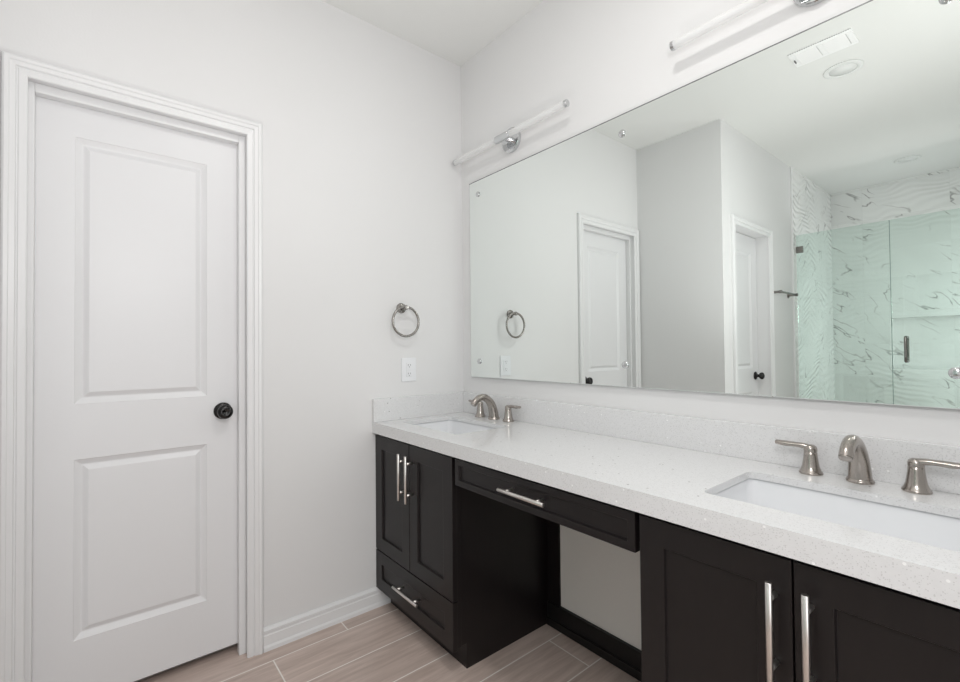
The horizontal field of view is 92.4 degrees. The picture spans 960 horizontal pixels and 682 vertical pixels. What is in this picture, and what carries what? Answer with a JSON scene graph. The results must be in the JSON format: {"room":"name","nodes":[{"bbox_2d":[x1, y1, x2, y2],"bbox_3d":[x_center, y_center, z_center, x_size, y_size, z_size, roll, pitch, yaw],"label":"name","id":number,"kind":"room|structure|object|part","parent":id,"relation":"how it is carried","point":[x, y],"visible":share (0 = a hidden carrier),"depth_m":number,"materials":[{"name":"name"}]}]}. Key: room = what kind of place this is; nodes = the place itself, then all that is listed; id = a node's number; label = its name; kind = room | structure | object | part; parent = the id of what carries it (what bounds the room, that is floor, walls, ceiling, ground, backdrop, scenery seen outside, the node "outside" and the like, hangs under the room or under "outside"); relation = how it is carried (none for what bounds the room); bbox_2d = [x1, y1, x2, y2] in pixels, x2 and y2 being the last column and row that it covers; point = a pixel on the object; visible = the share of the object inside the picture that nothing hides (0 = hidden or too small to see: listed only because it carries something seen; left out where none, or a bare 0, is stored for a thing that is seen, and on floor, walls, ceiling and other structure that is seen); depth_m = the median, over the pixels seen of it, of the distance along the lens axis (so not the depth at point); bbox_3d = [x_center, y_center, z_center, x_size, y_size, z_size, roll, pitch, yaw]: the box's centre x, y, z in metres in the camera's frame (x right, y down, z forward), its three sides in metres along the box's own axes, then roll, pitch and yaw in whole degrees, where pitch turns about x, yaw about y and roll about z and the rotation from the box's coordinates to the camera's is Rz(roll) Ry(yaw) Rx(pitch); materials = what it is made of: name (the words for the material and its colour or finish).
{"room":"bathroom","nodes":[
{"label":"bathroom","id":0,"kind":"room"},
{"bbox_2d":[0,0,463,626],"bbox_3d":[-0.810,-0.135,1.983,1.995,2.734,0.120,0,-1,-39],"label":"wall","id":1,"kind":"structure","parent":0,"point":[362,186],"depth_m":2.00,"materials":[{"name":"white paint"}]},
{"bbox_2d":[0,51,263,681],"bbox_3d":[-1.189,0.178,1.651,0.736,2.105,0.140,0,-1,-39],"label":"door","id":2,"kind":"structure","parent":1,"relation":"in","point":[131,219],"depth_m":1.61,"materials":[{"name":"white paint"}]},
{"bbox_3d":[-0.991,0.273,1.783,0.065,0.065,0.064,0,-1,-39],"label":"knob","id":3,"kind":"part","parent":2,"relation":"part of","materials":[{"name":"black metal"}]},
{"bbox_2d":[264,587,390,652],"bbox_3d":[-0.642,1.187,1.998,0.557,0.088,0.019,0,-1,-39],"label":"baseboard","id":4,"kind":"structure","parent":1,"relation":"attached to","point":[279,634],"depth_m":1.97,"materials":[{"name":"white paint"}]},
{"bbox_2d":[392,303,419,336],"bbox_3d":[-0.368,-0.102,2.227,0.153,0.169,0.059,0,-1,-39],"label":"towel ring","id":5,"kind":"object","parent":1,"relation":"attached to","point":[401,308],"visible":1,"depth_m":2.22,"materials":[{"name":"silver metal"}]},
{"bbox_2d":[401,358,415,381],"bbox_3d":[-0.350,0.141,2.268,0.082,0.116,0.009,0,-1,-39],"label":"outlet","id":6,"kind":"object","parent":1,"relation":"attached to","point":[408,365],"visible":1,"depth_m":2.26,"materials":[{"name":"white plastic"}]},
{"bbox_2d":[406,363,411,376],"bbox_3d":[-0.349,0.141,2.267,0.034,0.067,0.004,0,-1,-39],"label":"socket","id":7,"kind":"object","parent":6,"relation":"attached to","point":[408,365],"depth_m":2.26,"materials":[{"name":"white plastic"}]},
{"bbox_2d":[134,603,639,681],"bbox_3d":[-0.665,1.220,-0.303,4.660,0.050,4.250,0,-1,-39],"label":"floor","id":8,"kind":"structure","parent":0,"point":[380,644],"depth_m":1.75,"materials":[{"name":"beige tile"}]},
{"bbox_2d":[375,434,547,667],"bbox_3d":[-0.106,0.827,2.059,0.560,0.800,0.610,0,-1,-39],"label":"vanity cabinet","id":9,"kind":"object","parent":8,"relation":"on","point":[468,568],"visible":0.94,"depth_m":1.83,"materials":[{"name":"brown paint"}]},
{"bbox_3d":[-0.382,0.697,2.035,0.021,0.524,0.303,0,-1,-39],"label":"door","id":10,"kind":"part","parent":9,"relation":"part of","materials":[{"name":"brown paint"}]},
{"bbox_3d":[-0.328,0.567,1.921,0.040,0.192,0.012,0,-1,-39],"label":"handle","id":11,"kind":"part","parent":9,"relation":"part of","materials":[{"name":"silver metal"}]},
{"bbox_3d":[-0.298,1.039,1.882,0.040,0.012,0.192,0,-1,-39],"label":"handle","id":12,"kind":"part","parent":9,"relation":"part of","materials":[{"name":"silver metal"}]},
{"bbox_3d":[-0.292,0.566,1.877,0.040,0.192,0.012,0,-1,-39],"label":"handle","id":13,"kind":"part","parent":9,"relation":"part of","materials":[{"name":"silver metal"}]},
{"bbox_3d":[-0.282,1.049,1.911,0.021,0.176,0.610,0,-1,-39],"label":"drawer","id":14,"kind":"part","parent":9,"relation":"part of","materials":[{"name":"brown paint"}]},
{"bbox_3d":[-0.188,0.691,1.798,0.021,0.524,0.303,0,-1,-39],"label":"door","id":15,"kind":"part","parent":9,"relation":"part of","materials":[{"name":"brown paint"}]},
{"bbox_2d":[455,458,640,552],"bbox_3d":[0.312,0.465,1.527,0.532,0.100,0.757,0,-1,-39],"label":"drawer","id":16,"kind":"object","parent":9,"relation":"attached to","point":[612,524],"visible":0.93,"depth_m":1.29,"materials":[{"name":"brown paint"}]},
{"bbox_3d":[0.127,0.460,1.366,0.040,0.012,0.192,0,-1,-39],"label":"handle","id":17,"kind":"part","parent":16,"relation":"part of","materials":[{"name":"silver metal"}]},
{"bbox_2d":[372,392,959,608],"bbox_3d":[0.344,0.331,1.532,0.537,0.156,2.019,0,-1,-39],"label":"countertop","id":18,"kind":"structure","parent":9,"relation":"on","point":[667,467],"depth_m":1.23,"materials":[{"name":"stone"}]},
{"bbox_2d":[413,420,495,433],"bbox_3d":[-0.119,0.453,2.059,0.317,0.124,0.465,0,-1,-39],"label":"sink","id":19,"kind":"object","parent":18,"relation":"in","point":[449,426],"visible":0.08,"depth_m":2.25,"materials":[{"name":"white ceramic"}]},
{"bbox_2d":[468,394,520,421],"bbox_3d":[0.024,0.310,2.164,0.166,0.125,0.363,0,-1,-39],"label":"faucet","id":20,"kind":"object","parent":18,"relation":"on","point":[492,408],"visible":1,"depth_m":2.16,"materials":[{"name":"silver metal"}]},
{"bbox_3d":[0.001,0.336,2.277,0.054,0.076,0.054,0,-1,-39],"label":"handle","id":21,"kind":"part","parent":20,"relation":"part of","materials":[{"name":"silver metal"}]},
{"bbox_3d":[0.024,0.310,2.165,0.164,0.125,0.057,0,-1,-39],"label":"spout","id":22,"kind":"part","parent":20,"relation":"part of","materials":[{"name":"silver metal"}]},
{"bbox_3d":[0.131,0.333,2.120,0.054,0.076,0.054,0,-1,-39],"label":"handle","id":23,"kind":"part","parent":20,"relation":"part of","materials":[{"name":"silver metal"}]},
{"bbox_3d":[0.152,0.303,2.091,0.024,0.024,0.087,0,-1,-36],"label":"lever","id":24,"kind":"part","parent":20,"relation":"part of","materials":[{"name":"silver metal"}]},
{"bbox_2d":[713,478,959,551],"bbox_3d":[0.757,0.427,0.988,0.317,0.124,0.467,0,-1,-39],"label":"sink","id":25,"kind":"object","parent":18,"relation":"in","point":[936,530],"visible":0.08,"depth_m":1.07,"materials":[{"name":"white ceramic"}]},
{"bbox_2d":[775,435,959,494],"bbox_3d":[0.895,0.285,1.101,0.166,0.125,0.363,0,-1,-39],"label":"faucet","id":26,"kind":"object","parent":18,"relation":"on","point":[852,450],"visible":1,"depth_m":1.09,"materials":[{"name":"silver metal"}]},
{"bbox_3d":[0.848,0.283,1.241,0.024,0.024,0.087,0,-1,-43],"label":"lever","id":27,"kind":"part","parent":26,"relation":"part of","materials":[{"name":"silver metal"}]},
{"bbox_3d":[0.872,0.311,1.214,0.054,0.076,0.054,0,-1,-39],"label":"handle","id":28,"kind":"part","parent":26,"relation":"part of","materials":[{"name":"silver metal"}]},
{"bbox_3d":[0.895,0.285,1.101,0.164,0.125,0.057,0,-1,-39],"label":"spout","id":29,"kind":"part","parent":26,"relation":"part of","materials":[{"name":"silver metal"}]},
{"bbox_3d":[1.002,0.307,1.056,0.054,0.076,0.054,0,-1,-39],"label":"handle","id":30,"kind":"part","parent":26,"relation":"part of","materials":[{"name":"silver metal"}]},
{"bbox_3d":[1.023,0.278,1.027,0.024,0.024,0.087,0,-1,-36],"label":"lever","id":31,"kind":"part","parent":26,"relation":"part of","materials":[{"name":"silver metal"}]},
{"bbox_2d":[639,514,959,681],"bbox_3d":[0.765,0.802,0.995,0.560,0.800,0.626,0,-1,-39],"label":"vanity cabinet","id":32,"kind":"object","parent":8,"relation":"on","point":[714,608],"visible":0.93,"depth_m":0.87,"materials":[{"name":"brown paint"}]},
{"bbox_3d":[0.488,0.759,0.972,0.021,0.700,0.312,0,-1,-39],"label":"door","id":33,"kind":"part","parent":32,"relation":"part of","materials":[{"name":"brown paint"}]},
{"bbox_3d":[0.544,0.541,0.856,0.040,0.192,0.012,0,-1,-39],"label":"handle","id":34,"kind":"part","parent":32,"relation":"part of","materials":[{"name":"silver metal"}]},
{"bbox_3d":[0.580,0.540,0.812,0.040,0.192,0.012,0,-1,-39],"label":"handle","id":35,"kind":"part","parent":32,"relation":"part of","materials":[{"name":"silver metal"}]},
{"bbox_3d":[0.687,0.753,0.728,0.021,0.700,0.312,0,-1,-39],"label":"door","id":36,"kind":"part","parent":32,"relation":"part of","materials":[{"name":"brown paint"}]},
{"bbox_2d":[322,0,542,65],"bbox_3d":[-0.691,-1.579,-0.258,4.660,0.080,4.250,0,-1,-39],"label":"ceiling","id":37,"kind":"structure","parent":0,"point":[455,31],"depth_m":2.15,"materials":[{"name":"white paint"}]},
{"bbox_2d":[461,0,959,629],"bbox_3d":[0.632,-0.153,1.703,0.120,2.734,2.140,0,-1,-39],"label":"wall","id":38,"kind":"structure","parent":0,"point":[609,59],"depth_m":1.75,"materials":[{"name":"white paint"}]},
{"bbox_2d":[452,99,569,165],"bbox_3d":[0.125,-0.954,2.166,0.080,0.115,0.772,0,-1,-39],"label":"wall light","id":39,"kind":"object","parent":38,"relation":"attached to","point":[510,139],"visible":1,"depth_m":2.14,"materials":[{"name":"white glass"}]},
{"bbox_2d":[547,520,560,605],"bbox_3d":[0.317,0.773,1.980,0.010,0.702,0.066,0,-1,-39],"label":"trim","id":40,"kind":"structure","parent":38,"relation":"attached to","point":[553,529],"depth_m":1.97,"materials":[{"name":"brown paint"}]},
{"bbox_2d":[546,600,641,681],"bbox_3d":[0.538,1.166,1.698,0.024,0.098,0.769,0,-1,-39],"label":"baseboard","id":41,"kind":"structure","parent":38,"relation":"attached to","point":[626,657],"depth_m":1.79,"materials":[{"name":"black wood"}]},
{"bbox_2d":[560,525,640,649],"bbox_3d":[0.540,0.817,1.713,0.003,0.602,0.628,0,-1,-39],"label":"wall","id":42,"kind":"structure","parent":38,"relation":"attached to","point":[600,580],"depth_m":1.79,"materials":[{"name":"white paint"}]},
{"bbox_2d":[463,392,959,493],"bbox_3d":[0.550,0.307,1.689,0.020,0.106,2.000,0,-1,-39],"label":"backsplash","id":43,"kind":"structure","parent":38,"relation":"attached to","point":[888,457],"depth_m":1.40,"materials":[{"name":"stone"}]},
{"bbox_2d":[469,0,959,408],"bbox_3d":[0.537,-0.337,1.704,0.024,1.013,1.849,0,-1,-39],"label":"wall mirror","id":44,"kind":"object","parent":38,"relation":"attached to","point":[782,220],"visible":1,"depth_m":1.34,"materials":[{"name":"silver mirror"}]},
{"bbox_2d":[669,0,823,50],"bbox_3d":[0.891,-0.976,1.231,0.080,0.115,0.772,0,-1,-39],"label":"wall light","id":45,"kind":"object","parent":38,"relation":"attached to","point":[748,5],"visible":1,"depth_m":1.38,"materials":[{"name":"white glass"}]}
]}

